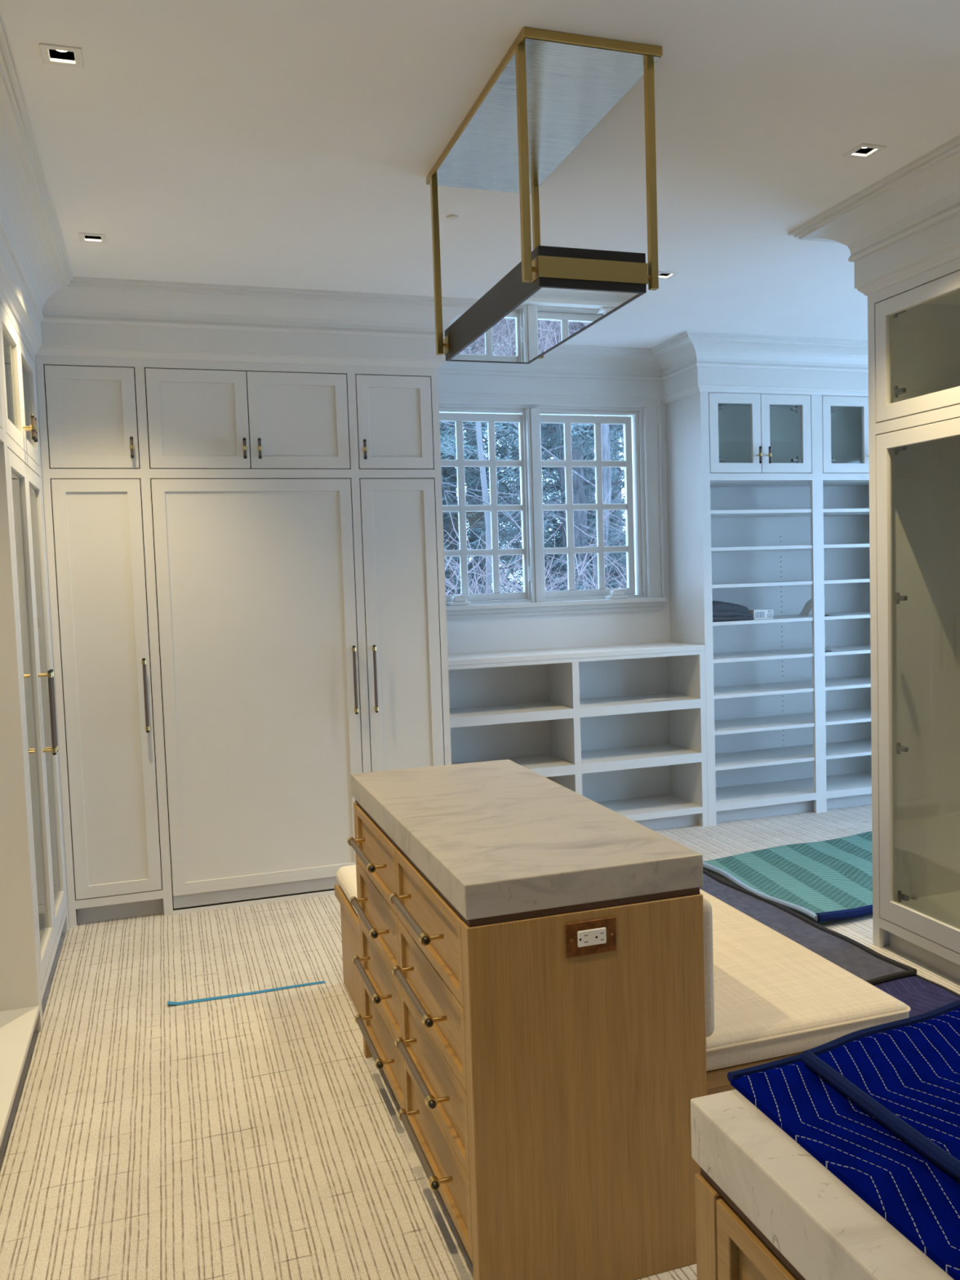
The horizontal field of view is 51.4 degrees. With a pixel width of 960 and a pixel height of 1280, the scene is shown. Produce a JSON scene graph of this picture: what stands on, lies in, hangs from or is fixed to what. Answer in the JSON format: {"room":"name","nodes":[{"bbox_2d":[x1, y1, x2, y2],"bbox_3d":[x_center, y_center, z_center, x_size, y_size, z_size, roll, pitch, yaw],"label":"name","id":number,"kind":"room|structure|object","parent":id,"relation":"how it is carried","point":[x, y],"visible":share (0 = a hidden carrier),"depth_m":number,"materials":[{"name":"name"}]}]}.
{"room":"walk-in closet","nodes":[
{"label":"walk-in closet","id":0,"kind":"room"},
{"bbox_2d":[35,360,861,880],"bbox_3d":[0.451,-0.294,6.009,6.880,2.811,0.140,-3,4,-18],"label":"wall","id":1,"kind":"structure","parent":0,"point":[599,628],"depth_m":5.98,"materials":[{"name":"paint"}]},
{"bbox_2d":[0,17,868,404],"bbox_3d":[2.112,-1.339,1.618,6.065,0.290,9.122,-3,4,-18],"label":"trim","id":2,"kind":"structure","parent":1,"relation":"attached to","point":[58,313],"depth_m":4.57,"materials":[{"name":"paint"}]},
{"bbox_2d":[438,395,666,619],"bbox_3d":[0.333,-0.804,5.900,1.610,1.313,0.185,-3,4,-18],"label":"window","id":3,"kind":"structure","parent":1,"relation":"in","point":[534,600],"depth_m":5.94,"materials":[{"name":"paint"}]},
{"bbox_2d":[0,0,959,348],"bbox_3d":[1.808,-1.519,1.532,6.880,0.100,9.363,-3,4,-18],"label":"ceiling","id":4,"kind":"structure","parent":0,"point":[279,144],"depth_m":2.98,"materials":[{"name":"paint"}]},
{"bbox_2d":[39,42,84,68],"bbox_3d":[-1.025,-1.475,2.438,0.094,0.094,0.094,-3,4,-18],"label":"recessed light","id":5,"kind":"object","parent":4,"relation":"in","point":[78,63],"visible":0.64,"depth_m":2.45,"materials":[{"name":"white plastic"}]},
{"bbox_2d":[78,232,106,243],"bbox_3d":[-1.442,-1.541,3.707,0.094,0.094,0.094,-3,4,-18],"label":"recessed light","id":6,"kind":"object","parent":4,"relation":"in","point":[82,235],"visible":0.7,"depth_m":3.71,"materials":[{"name":"white plastic"}]},
{"bbox_2d":[446,214,458,220],"bbox_3d":[-0.099,-1.530,3.618,0.044,0.012,0.044,-3,4,-18],"label":"sprinkler","id":7,"kind":"object","parent":4,"relation":"attached to","point":[451,217],"visible":1,"depth_m":3.61,"materials":[{"name":"white plastic"}]},
{"bbox_2d":[426,26,662,364],"bbox_3d":[0.148,-1.198,2.892,0.374,0.602,0.921,-3,4,-18],"label":"pendant light","id":8,"kind":"object","parent":4,"relation":"hanging from","point":[550,89],"visible":1,"depth_m":2.67,"materials":[{"name":"gold metal"}]},
{"bbox_2d":[658,271,679,279],"bbox_3d":[0.816,-1.659,4.407,0.094,0.094,0.094,-3,4,-18],"label":"recessed light","id":9,"kind":"object","parent":4,"relation":"in","point":[672,273],"visible":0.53,"depth_m":4.41,"materials":[{"name":"white plastic"}]},
{"bbox_2d":[842,142,886,159],"bbox_3d":[1.218,-1.594,3.158,0.094,0.094,0.094,-3,4,-18],"label":"recessed light","id":10,"kind":"object","parent":4,"relation":"in","point":[851,153],"visible":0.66,"depth_m":3.17,"materials":[{"name":"white plastic"}]},
{"bbox_2d":[787,134,959,296],"bbox_3d":[3.800,-1.360,1.055,3.190,0.290,7.024,-3,4,-18],"label":"trim","id":11,"kind":"structure","parent":4,"relation":"attached to","point":[904,225],"depth_m":3.50,"materials":[{"name":"paint"}]},
{"bbox_2d":[0,804,959,1279],"bbox_3d":[1.903,1.384,1.713,6.880,0.100,9.363,-3,4,-18],"label":"floor","id":12,"kind":"structure","parent":0,"point":[255,1136],"depth_m":2.85,"materials":[{"name":"carpet"}]},
{"bbox_2d":[0,369,39,1147],"bbox_3d":[-1.642,0.122,2.750,0.636,2.523,1.060,-3,4,-18],"label":"wardrobe","id":13,"kind":"object","parent":12,"relation":"on","point":[20,1005],"visible":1,"depth_m":3.32,"materials":[{"name":"paint"}]},
{"bbox_2d":[0,291,69,1032],"bbox_3d":[-1.964,0.069,3.773,0.637,2.523,1.088,-3,4,-18],"label":"tall cabinet","id":14,"kind":"object","parent":12,"relation":"on","point":[17,357],"visible":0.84,"depth_m":3.79,"materials":[{"name":"paint"}]},
{"bbox_2d":[35,355,168,928],"bbox_3d":[-1.780,0.001,4.768,0.424,2.523,0.802,-3,4,-18],"label":"wardrobe","id":15,"kind":"object","parent":12,"relation":"on","point":[90,409],"visible":0.98,"depth_m":4.44,"materials":[{"name":"paint"}]},
{"bbox_2d":[167,980,325,1004],"bbox_3d":[-0.855,1.296,3.671,0.568,0.011,0.029,-3,4,-18],"label":"tape strip","id":16,"kind":"object","parent":12,"relation":"on","point":[318,982],"visible":1,"depth_m":3.66,"materials":[{"name":"blue plastic"}]},
{"bbox_2d":[138,358,367,915],"bbox_3d":[-1.127,-0.034,4.976,0.948,2.523,0.802,-3,4,-18],"label":"wardrobe","id":17,"kind":"object","parent":12,"relation":"on","point":[250,467],"visible":0.97,"depth_m":4.64,"materials":[{"name":"paint"}]},
{"bbox_2d":[351,365,451,772],"bbox_3d":[-0.473,-0.068,5.183,0.426,2.523,0.802,-3,4,-18],"label":"wardrobe","id":18,"kind":"object","parent":12,"relation":"on","point":[396,410],"visible":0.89,"depth_m":4.84,"materials":[{"name":"paint"}]},
{"bbox_2d":[346,800,706,1279],"bbox_3d":[0.028,0.924,2.638,0.578,0.828,1.232,-3,4,-18],"label":"kitchen island","id":19,"kind":"object","parent":12,"relation":"on","point":[544,1069],"visible":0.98,"depth_m":2.08,"materials":[{"name":"brown wood"}]},
{"bbox_2d":[351,759,702,919],"bbox_3d":[0.034,0.473,2.628,0.529,0.071,1.241,-3,4,-18],"label":"island countertop","id":20,"kind":"structure","parent":19,"relation":"on","point":[497,837],"depth_m":2.28,"materials":[{"name":"white stone"}]},
{"bbox_2d":[565,916,616,957],"bbox_3d":[0.228,0.610,2.044,0.111,0.071,0.004,-3,4,-18],"label":"outlet plate","id":21,"kind":"object","parent":19,"relation":"attached to","point":[585,936],"depth_m":2.04,"materials":[{"name":"brown wood"}]},
{"bbox_2d":[577,927,606,946],"bbox_3d":[0.229,0.609,2.041,0.064,0.034,0.004,-3,4,-18],"label":"receptacle","id":22,"kind":"object","parent":19,"relation":"attached to","point":[586,936],"depth_m":2.04,"materials":[{"name":"white plastic"}]},
{"bbox_2d":[334,884,803,1095],"bbox_3d":[0.251,1.116,3.078,1.103,0.374,1.743,-3,4,-18],"label":"upholstered bench","id":23,"kind":"object","parent":12,"relation":"on","point":[717,1082],"visible":0.1,"depth_m":3.46,"materials":[{"name":"beige fabric"}]},
{"bbox_2d":[336,864,357,914],"bbox_3d":[0.068,0.864,3.623,1.105,0.096,0.573,-3,4,-18],"label":"seat cushion","id":24,"kind":"object","parent":23,"relation":"on","point":[346,877],"visible":0.15,"depth_m":3.56,"materials":[{"name":"fabric"}]},
{"bbox_2d":[699,888,911,1071],"bbox_3d":[0.578,0.894,2.865,0.602,0.084,1.188,-3,4,-18],"label":"seat cushion","id":25,"kind":"object","parent":23,"relation":"on","point":[775,996],"visible":0.42,"depth_m":2.43,"materials":[{"name":"fabric"}]},
{"bbox_2d":[702,897,714,1036],"bbox_3d":[0.320,0.703,2.751,0.068,0.316,1.170,-3,4,-18],"label":"cushion","id":26,"kind":"object","parent":25,"relation":"on","point":[707,908],"visible":0.04,"depth_m":2.20,"materials":[{"name":"fabric"}]},
{"bbox_2d":[447,641,708,830],"bbox_3d":[0.473,0.594,5.769,1.656,1.068,0.416,-3,4,-18],"label":"bookcase","id":27,"kind":"object","parent":12,"relation":"on","point":[579,718],"visible":0.56,"depth_m":5.84,"materials":[{"name":"paint"}]},
{"bbox_2d":[447,641,704,666],"bbox_3d":[0.456,0.077,5.737,1.656,0.033,0.416,-3,4,-18],"label":"countertop","id":28,"kind":"structure","parent":27,"relation":"on","point":[575,652],"depth_m":5.63,"materials":[{"name":"paint"}]},
{"bbox_2d":[643,697,670,701],"bbox_3d":[1.034,0.346,5.835,0.141,0.004,0.100,-3,4,-18],"label":"paper sheet","id":29,"kind":"object","parent":27,"relation":"on","point":[654,699],"visible":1,"depth_m":5.83,"materials":[{"name":"white paper"}]},
{"bbox_2d":[694,1167,805,1279],"bbox_3d":[0.783,1.021,0.672,0.804,0.828,1.261,-3,4,-18],"label":"kitchen island","id":30,"kind":"object","parent":12,"relation":"on","point":[730,1246],"visible":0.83,"depth_m":1.08,"materials":[{"name":"brown wood"}]},
{"bbox_2d":[690,1088,954,1279],"bbox_3d":[0.795,0.572,0.646,0.755,0.071,1.281,-3,4,-18],"label":"island countertop","id":31,"kind":"structure","parent":30,"relation":"on","point":[822,1228],"depth_m":0.97,"materials":[{"name":"white stone"}]},
{"bbox_2d":[727,1053,959,1279],"bbox_3d":[0.751,0.518,0.838,0.676,0.014,0.986,-3,4,-18],"label":"blanket","id":32,"kind":"object","parent":31,"relation":"on","point":[920,1199],"visible":0.44,"depth_m":1.00,"materials":[{"name":"blue fabric"}]},
{"bbox_2d":[800,999,959,1181],"bbox_3d":[0.771,0.500,0.871,0.591,0.019,0.954,-3,4,-18],"label":"blanket","id":33,"kind":"object","parent":32,"relation":"on","point":[904,1073],"visible":1,"depth_m":1.13,"materials":[{"name":"blue fabric"}]},
{"bbox_2d":[665,391,871,826],"bbox_3d":[2.007,-0.213,6.195,1.602,2.524,0.460,-3,4,-18],"label":"shelving unit","id":34,"kind":"object","parent":12,"relation":"on","point":[768,506],"visible":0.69,"depth_m":6.23,"materials":[{"name":"paint"}]},
{"bbox_2d":[712,600,754,622],"bbox_3d":[1.450,-0.178,5.999,0.300,0.124,0.271,-3,4,-18],"label":"folded cloth","id":35,"kind":"object","parent":34,"relation":"on","point":[722,611],"visible":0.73,"depth_m":5.88,"materials":[{"name":"grey fabric"}]},
{"bbox_2d":[748,608,773,619],"bbox_3d":[1.690,-0.155,5.998,0.135,0.058,0.061,-3,4,-18],"label":"box","id":36,"kind":"object","parent":34,"relation":"on","point":[760,614],"visible":0.98,"depth_m":5.97,"materials":[{"name":"white cardboard"}]},
{"bbox_2d":[755,610,772,617],"bbox_3d":[1.699,-0.155,5.969,0.115,0.042,0.001,-3,4,-18],"label":"print","id":37,"kind":"object","parent":36,"relation":"attached to","point":[758,614],"depth_m":5.97,"materials":[{"name":"grey paper"}]},
{"bbox_2d":[797,598,811,617],"bbox_3d":[2.005,-0.212,6.117,0.066,0.135,0.100,-3,4,-18],"label":"paper sheet","id":38,"kind":"object","parent":34,"relation":"on","point":[806,611],"visible":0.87,"depth_m":6.12,"materials":[{"name":"white paper"}]},
{"bbox_2d":[702,831,872,923],"bbox_3d":[1.902,1.100,4.874,1.470,0.051,1.123,-3,4,-18],"label":"blanket","id":39,"kind":"object","parent":12,"relation":"on","point":[828,880],"visible":0.59,"depth_m":4.76,"materials":[{"name":"blue fabric"}]},
{"bbox_2d":[699,868,917,985],"bbox_3d":[0.937,1.192,4.148,0.934,0.038,1.498,-3,4,-18],"label":"blanket","id":40,"kind":"object","parent":12,"relation":"on","point":[873,967],"visible":0.23,"depth_m":4.00,"materials":[{"name":"black fabric"}]},
{"bbox_2d":[867,257,959,980],"bbox_3d":[1.944,-0.037,3.401,0.637,2.523,1.150,-3,4,-18],"label":"tall cabinet","id":41,"kind":"object","parent":12,"relation":"on","point":[913,323],"visible":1,"depth_m":3.88,"materials":[{"name":"paint"}]},
{"bbox_2d":[896,890,959,928],"bbox_3d":[2.010,1.060,3.479,0.550,0.020,1.110,-3,4,-18],"label":"shelf","id":42,"kind":"object","parent":41,"relation":"attached to","point":[942,905],"depth_m":3.89,"materials":[{"name":"paint"}]},
{"bbox_2d":[873,974,959,1017],"bbox_3d":[1.374,1.272,2.861,0.892,0.016,1.398,-3,4,-18],"label":"blanket","id":43,"kind":"object","parent":12,"relation":"on","point":[921,994],"visible":0.09,"depth_m":3.46,"materials":[{"name":"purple fabric"}]},
{"label":"outside","id":44,"kind":"structure","parent":0,"visible":0},
{"bbox_3d":[-4.426,0.244,33.826,40.000,0.200,52.977,-3,4,-18],"label":"ground","id":45,"kind":"structure","parent":44,"visible":0},
{"bbox_2d":[440,429,515,593],"bbox_3d":[-2.252,-3.083,12.858,4.976,9.004,4.816,-3,4,-18],"label":"pine tree","id":46,"kind":"object","parent":45,"relation":"on","point":[446,572],"visible":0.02,"depth_m":12.87,"materials":[{"name":"green plant"}]},
{"bbox_2d":[439,413,559,594],"bbox_3d":[-0.598,-3.066,11.708,4.792,9.002,4.453,-5,5,-44],"label":"pine tree","id":47,"kind":"object","parent":45,"relation":"on","point":[448,442],"visible":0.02,"depth_m":11.56,"materials":[{"name":"green plant"}]},
{"bbox_2d":[453,427,559,592],"bbox_3d":[-0.096,-3.941,17.504,3.802,10.012,3.724,-2,4,-1],"label":"pine tree","id":48,"kind":"object","parent":45,"relation":"on","point":[469,430],"visible":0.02,"depth_m":17.79,"materials":[{"name":"green plant"}]},
{"bbox_2d":[440,413,591,595],"bbox_3d":[-0.652,-3.204,13.973,4.665,9.002,4.358,-2,4,3],"label":"pine tree","id":49,"kind":"object","parent":45,"relation":"on","point":[447,528],"visible":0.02,"depth_m":13.86,"materials":[{"name":"green plant"}]},
{"bbox_2d":[443,493,598,595],"bbox_3d":[-0.295,0.173,8.157,3.869,2.862,3.207,-3,4,-18],"label":"leafless shrub","id":50,"kind":"object","parent":45,"relation":"on","point":[478,563],"visible":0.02,"depth_m":8.09,"materials":[{"name":"grey plant"}]},
{"bbox_2d":[439,413,626,594],"bbox_3d":[0.968,-3.088,11.282,4.174,9.013,4.575,-2,4,1],"label":"pine tree","id":51,"kind":"object","parent":45,"relation":"on","point":[579,497],"visible":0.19,"depth_m":11.29,"materials":[{"name":"green plant"}]},
{"bbox_2d":[440,421,626,593],"bbox_3d":[-0.080,-2.329,9.223,3.445,7.808,4.242,1,5,42],"label":"bare tree","id":52,"kind":"object","parent":45,"relation":"on","point":[478,424],"visible":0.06,"depth_m":9.39,"materials":[{"name":"grey plant"}]},
{"bbox_2d":[441,413,626,591],"bbox_3d":[0.435,-2.501,10.137,3.969,8.002,2.668,-4,4,-29],"label":"bare tree","id":53,"kind":"object","parent":45,"relation":"on","point":[550,431],"visible":0.18,"depth_m":10.29,"materials":[{"name":"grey plant"}]},
{"bbox_2d":[443,519,626,595],"bbox_3d":[0.175,0.248,8.666,3.625,2.631,3.000,-5,5,-44],"label":"leafless shrub","id":54,"kind":"object","parent":45,"relation":"on","point":[582,570],"visible":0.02,"depth_m":8.30,"materials":[{"name":"grey plant"}]},
{"bbox_2d":[444,423,626,592],"bbox_3d":[1.397,-3.220,13.127,4.468,9.009,4.676,-2,4,-6],"label":"pine tree","id":55,"kind":"object","parent":45,"relation":"on","point":[591,456],"visible":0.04,"depth_m":13.16,"materials":[{"name":"green plant"}]},
{"bbox_2d":[445,488,626,593],"bbox_3d":[1.032,0.090,8.868,3.663,2.865,4.044,0,4,29],"label":"leafless shrub","id":56,"kind":"object","parent":45,"relation":"on","point":[515,562],"visible":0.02,"depth_m":8.45,"materials":[{"name":"grey plant"}]},
{"bbox_2d":[451,422,626,589],"bbox_3d":[1.378,-2.531,10.134,3.659,8.008,3.656,-2,4,-1],"label":"bare tree","id":57,"kind":"object","parent":45,"relation":"on","point":[606,481],"visible":0.09,"depth_m":10.16,"materials":[{"name":"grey plant"}]},
{"bbox_2d":[457,442,621,589],"bbox_3d":[0.734,-4.073,19.140,4.086,10.003,3.856,-3,4,-18],"label":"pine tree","id":58,"kind":"object","parent":45,"relation":"on","point":[518,442],"visible":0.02,"depth_m":18.91,"materials":[{"name":"green plant"}]},
{"bbox_2d":[470,415,625,591],"bbox_3d":[1.984,-3.407,15.812,5.183,9.003,4.494,-3,4,-18],"label":"pine tree","id":59,"kind":"object","parent":45,"relation":"on","point":[619,494],"visible":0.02,"depth_m":15.68,"materials":[{"name":"green plant"}]},
{"bbox_2d":[515,511,626,590],"bbox_3d":[2.150,-0.032,9.434,3.567,2.960,3.370,-5,5,-43],"label":"leafless shrub","id":60,"kind":"object","parent":45,"relation":"on","point":[608,575],"visible":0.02,"depth_m":8.76,"materials":[{"name":"grey plant"}]},
{"bbox_2d":[541,440,625,576],"bbox_3d":[2.456,-4.131,19.161,4.616,10.002,4.520,2,5,45],"label":"pine tree","id":61,"kind":"object","parent":45,"relation":"on","point":[619,441],"visible":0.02,"depth_m":18.44,"materials":[{"name":"green plant"}]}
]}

